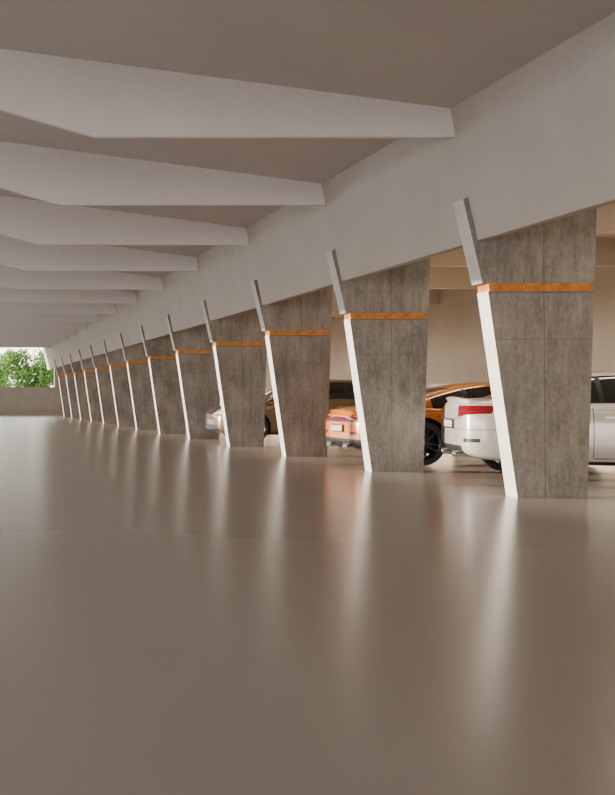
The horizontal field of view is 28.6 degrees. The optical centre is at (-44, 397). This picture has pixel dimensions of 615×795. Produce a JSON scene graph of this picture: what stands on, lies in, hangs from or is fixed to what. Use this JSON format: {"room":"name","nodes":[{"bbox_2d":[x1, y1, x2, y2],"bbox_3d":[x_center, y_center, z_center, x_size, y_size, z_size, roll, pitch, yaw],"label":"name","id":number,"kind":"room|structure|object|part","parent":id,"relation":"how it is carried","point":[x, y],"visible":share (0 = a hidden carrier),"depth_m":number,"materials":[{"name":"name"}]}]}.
{"room":"parking garage","nodes":[
{"label":"parking garage","id":0,"kind":"room"},
{"bbox_2d":[0,368,63,414],"bbox_3d":[2.397,-0.900,66.150,19.500,3.900,0.380,0,0,0],"label":"wall","id":1,"kind":"structure","parent":0,"point":[13,400],"depth_m":66.00,"materials":[{"name":"concrete"}]},
{"bbox_2d":[0,415,614,794],"bbox_3d":[2.447,1.150,27.150,19.800,0.200,78.300,0,0,0],"label":"floor","id":2,"kind":"structure","parent":0,"point":[180,615],"depth_m":5.11,"materials":[{"name":"grey concrete"}]},
{"bbox_2d":[54,359,70,416],"bbox_3d":[5.992,-0.650,60.122,1.410,3.400,0.248,0,0,0],"label":"concrete column","id":3,"kind":"structure","parent":2,"relation":"on","point":[60,372],"depth_m":60.01,"materials":[{"name":"grey concrete"}]},
{"bbox_2d":[61,356,79,417],"bbox_3d":[5.992,-0.650,56.080,1.410,3.400,0.248,0,0,0],"label":"concrete column","id":4,"kind":"structure","parent":2,"relation":"on","point":[70,379],"depth_m":55.96,"materials":[{"name":"grey concrete"}]},
{"bbox_2d":[69,353,90,419],"bbox_3d":[5.992,-0.650,52.037,1.410,3.400,0.248,0,0,0],"label":"concrete column","id":5,"kind":"structure","parent":2,"relation":"on","point":[79,377],"depth_m":51.92,"materials":[{"name":"grey concrete"}]},
{"bbox_2d":[78,349,102,421],"bbox_3d":[5.992,-0.650,47.995,1.410,3.400,0.248,0,0,0],"label":"concrete column","id":6,"kind":"structure","parent":2,"relation":"on","point":[87,365],"depth_m":47.88,"materials":[{"name":"grey concrete"}]},
{"bbox_2d":[89,345,117,423],"bbox_3d":[5.992,-0.650,43.952,1.410,3.400,0.248,0,0,0],"label":"concrete column","id":7,"kind":"structure","parent":2,"relation":"on","point":[103,375],"depth_m":43.84,"materials":[{"name":"grey concrete"}]},
{"bbox_2d":[102,339,135,426],"bbox_3d":[5.992,-0.650,39.910,1.410,3.400,0.248,0,0,0],"label":"concrete column","id":8,"kind":"structure","parent":2,"relation":"on","point":[118,365],"depth_m":39.79,"materials":[{"name":"grey concrete"}]},
{"bbox_2d":[119,333,157,429],"bbox_3d":[5.992,-0.650,35.867,1.410,3.400,0.248,0,0,0],"label":"concrete column","id":9,"kind":"structure","parent":2,"relation":"on","point":[144,411],"depth_m":35.74,"materials":[{"name":"grey concrete"}]},
{"bbox_2d":[139,325,185,433],"bbox_3d":[5.992,-0.650,31.825,1.410,3.400,0.248,0,0,0],"label":"concrete column","id":10,"kind":"structure","parent":2,"relation":"on","point":[162,360],"depth_m":31.71,"materials":[{"name":"grey concrete"}]},
{"bbox_2d":[166,314,219,438],"bbox_3d":[5.992,-0.650,27.782,1.410,3.400,0.248,0,0,0],"label":"concrete column","id":11,"kind":"structure","parent":2,"relation":"on","point":[200,393],"depth_m":27.66,"materials":[{"name":"grey concrete"}]},
{"bbox_2d":[201,300,266,445],"bbox_3d":[5.992,-0.650,23.740,1.410,3.400,0.248,0,0,0],"label":"concrete column","id":12,"kind":"structure","parent":2,"relation":"on","point":[239,342],"depth_m":23.62,"materials":[{"name":"grey concrete"}]},
{"bbox_2d":[206,379,355,437],"bbox_3d":[8.372,0.307,26.300,4.680,1.487,2.220,0,0,0],"label":"station wagon","id":13,"kind":"object","parent":2,"relation":"on","point":[341,392],"visible":0.23,"depth_m":25.53,"materials":[{"name":"brown metal"}]},
{"bbox_2d":[251,280,332,456],"bbox_3d":[5.992,-0.650,19.697,1.410,3.400,0.248,0,0,0],"label":"concrete column","id":14,"kind":"structure","parent":2,"relation":"on","point":[297,329],"depth_m":19.58,"materials":[{"name":"grey concrete"}]},
{"bbox_2d":[326,249,429,471],"bbox_3d":[5.992,-0.650,15.655,1.410,3.400,0.248,0,0,0],"label":"concrete column","id":15,"kind":"structure","parent":2,"relation":"on","point":[385,312],"depth_m":15.54,"materials":[{"name":"grey concrete"}]},
{"bbox_2d":[325,382,490,465],"bbox_3d":[8.371,0.399,17.750,4.499,1.302,2.220,0,0,0],"label":"sports car","id":16,"kind":"object","parent":2,"relation":"on","point":[342,429],"visible":0.25,"depth_m":17.12,"materials":[{"name":"orange paint"}]},
{"bbox_3d":[6.147,0.490,17.750,0.050,0.120,0.520,0,0,0],"label":"license plate","id":17,"kind":"part","parent":16,"relation":"part of","materials":[{"name":"grey metal"}]},
{"bbox_2d":[453,197,596,497],"bbox_3d":[5.992,-0.650,11.612,1.410,3.400,0.248,0,0,0],"label":"concrete column","id":18,"kind":"structure","parent":2,"relation":"on","point":[535,294],"depth_m":11.49,"materials":[{"name":"grey concrete"}]},
{"bbox_2d":[43,12,614,369],"bbox_3d":[5.437,-2.325,27.000,0.600,1.370,78.000,0,0,0],"label":"support beam","id":19,"kind":"structure","parent":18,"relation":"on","point":[535,146],"depth_m":12.31,"materials":[{"name":"grey concrete"}]},
{"bbox_2d":[441,371,614,471],"bbox_3d":[8.979,0.348,14.486,4.680,1.404,2.220,0,0,13],"label":"car","id":20,"kind":"object","parent":2,"relation":"on","point":[468,425],"visible":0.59,"depth_m":14.10,"materials":[{"name":"grey paint"}]},
{"bbox_3d":[6.723,0.350,15.007,0.050,0.120,0.520,0,0,13],"label":"license plate","id":21,"kind":"part","parent":20,"relation":"part of","materials":[{"name":"grey metal"}]},
{"bbox_2d":[0,0,614,304],"bbox_3d":[-0.858,-3.572,27.150,13.490,1.123,78.300,0,0,0],"label":"ceiling","id":22,"kind":"structure","parent":0,"point":[438,53],"depth_m":10.45,"materials":[{"name":"concrete"}]},
{"bbox_2d":[0,344,51,347],"bbox_3d":[-1.025,-3.274,60.002,12.435,1.118,0.080,0,0,0],"label":"ceiling beam","id":23,"kind":"structure","parent":22,"relation":"attached to","point":[1,345],"depth_m":59.96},
{"bbox_2d":[0,340,58,343],"bbox_3d":[-1.025,-3.274,55.960,12.435,1.118,0.080,0,0,0],"label":"ceiling beam","id":24,"kind":"structure","parent":22,"relation":"attached to","point":[1,341],"depth_m":55.92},
{"bbox_2d":[0,335,66,339],"bbox_3d":[-1.025,-3.274,51.917,12.435,1.118,0.080,0,0,0],"label":"ceiling beam","id":25,"kind":"structure","parent":22,"relation":"attached to","point":[2,337],"depth_m":51.88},
{"bbox_2d":[0,329,75,334],"bbox_3d":[-1.025,-3.274,47.875,12.435,1.118,0.080,0,0,0],"label":"ceiling beam","id":26,"kind":"structure","parent":22,"relation":"attached to","point":[2,331],"depth_m":47.83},
{"bbox_2d":[0,323,86,328],"bbox_3d":[-1.025,-3.274,43.832,12.435,1.118,0.080,0,0,0],"label":"ceiling beam","id":27,"kind":"structure","parent":22,"relation":"attached to","point":[2,325],"depth_m":43.79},
{"bbox_2d":[0,314,100,322],"bbox_3d":[-1.025,-3.274,39.790,12.435,1.118,0.080,0,0,0],"label":"ceiling beam","id":28,"kind":"structure","parent":22,"relation":"attached to","point":[4,318],"depth_m":39.75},
{"bbox_2d":[0,301,116,313],"bbox_3d":[-1.025,-3.274,35.747,12.435,1.118,0.080,0,0,0],"label":"ceiling beam","id":29,"kind":"structure","parent":22,"relation":"attached to","point":[5,308],"depth_m":35.71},
{"bbox_2d":[0,286,136,302],"bbox_3d":[-1.025,-3.274,31.705,12.435,1.118,0.080,0,0,0],"label":"ceiling beam","id":30,"kind":"structure","parent":22,"relation":"attached to","point":[7,295],"depth_m":31.67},
{"bbox_2d":[0,264,163,289],"bbox_3d":[-1.025,-3.274,27.662,12.435,1.118,0.080,0,0,0],"label":"ceiling beam","id":31,"kind":"structure","parent":22,"relation":"attached to","point":[12,278],"depth_m":27.62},
{"bbox_2d":[0,234,198,270],"bbox_3d":[-1.025,-3.274,23.620,12.435,1.118,0.080,0,0,0],"label":"ceiling beam","id":32,"kind":"structure","parent":22,"relation":"attached to","point":[18,254],"depth_m":23.58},
{"bbox_2d":[0,195,248,244],"bbox_3d":[-1.025,-3.274,19.577,12.435,1.118,0.080,0,0,0],"label":"ceiling beam","id":33,"kind":"structure","parent":22,"relation":"attached to","point":[37,222],"depth_m":19.54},
{"bbox_2d":[0,141,325,205],"bbox_3d":[-1.025,-3.274,15.535,12.435,1.118,0.080,0,0,0],"label":"ceiling beam","id":34,"kind":"structure","parent":22,"relation":"attached to","point":[60,177],"depth_m":15.49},
{"bbox_2d":[0,49,455,138],"bbox_3d":[-1.025,-3.274,11.492,12.435,1.118,0.080,0,0,0],"label":"ceiling beam","id":35,"kind":"structure","parent":22,"relation":"attached to","point":[94,99],"depth_m":11.45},
{"bbox_2d":[332,305,343,316],"bbox_3d":[8.942,-2.600,31.845,6.410,0.500,0.200,0,0,0],"label":"beam","id":36,"kind":"structure","parent":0,"point":[335,310],"depth_m":31.74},
{"bbox_2d":[332,289,438,304],"bbox_3d":[8.942,-2.600,27.802,6.410,0.500,0.200,0,0,0],"label":"beam","id":37,"kind":"structure","parent":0,"point":[433,293],"depth_m":27.70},
{"bbox_2d":[333,267,477,288],"bbox_3d":[8.942,-2.600,23.760,6.410,0.500,0.200,0,0,0],"label":"beam","id":38,"kind":"structure","parent":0,"point":[440,277],"depth_m":23.66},
{"bbox_2d":[220,267,614,404],"bbox_3d":[12.247,-0.970,27.150,0.200,4.040,78.300,0,0,0],"label":"wall","id":39,"kind":"structure","parent":0,"point":[456,353],"depth_m":26.43,"materials":[{"name":"paint"}]},
{"bbox_2d":[430,238,614,266],"bbox_3d":[8.942,-2.600,19.717,6.410,0.500,0.200,0,0,0],"label":"beam","id":40,"kind":"structure","parent":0,"point":[605,247],"depth_m":19.62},
{"bbox_2d":[596,234,614,237],"bbox_3d":[8.947,-2.920,27.000,6.400,0.140,78.000,0,0,0],"label":"beam","id":41,"kind":"structure","parent":0,"point":[597,235],"depth_m":19.41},
{"bbox_2d":[596,203,614,233],"bbox_3d":[8.942,-2.600,15.675,6.410,0.500,0.200,0,0,0],"label":"beam","id":42,"kind":"structure","parent":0,"point":[605,221],"depth_m":15.57,"materials":[{"name":"beige paint"}]},
{"label":"outside","id":43,"kind":"structure","parent":0,"visible":0},
{"bbox_3d":[5.147,1.475,65.000,250.000,0.350,250.000,0,0,0],"label":"ground","id":44,"kind":"structure","parent":43,"visible":0},
{"bbox_2d":[0,353,10,386],"bbox_3d":[1.706,-1.080,80.069,4.403,4.760,4.325,0,0,0],"label":"tree","id":45,"kind":"object","parent":44,"relation":"on","point":[2,367],"visible":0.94,"depth_m":78.50,"materials":[{"name":"green plant"}]},
{"bbox_2d":[0,369,14,386],"bbox_3d":[3.019,-1.406,95.951,5.397,5.411,5.152,0,0,0],"label":"tree","id":46,"kind":"object","parent":44,"relation":"on","point":[4,381],"visible":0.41,"depth_m":94.77,"materials":[{"name":"green plant"}]},
{"bbox_2d":[0,348,53,386],"bbox_3d":[5.562,-1.232,82.837,4.636,5.064,4.404,0,0,0],"label":"tree","id":47,"kind":"object","parent":44,"relation":"on","point":[27,374],"visible":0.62,"depth_m":82.32,"materials":[{"name":"green plant"}]},
{"bbox_2d":[35,350,53,386],"bbox_3d":[7.851,-1.209,80.086,4.370,5.018,4.136,0,0,0],"label":"tree","id":48,"kind":"object","parent":44,"relation":"on","point":[46,376],"visible":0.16,"depth_m":80.04,"materials":[{"name":"green plant"}]}
]}

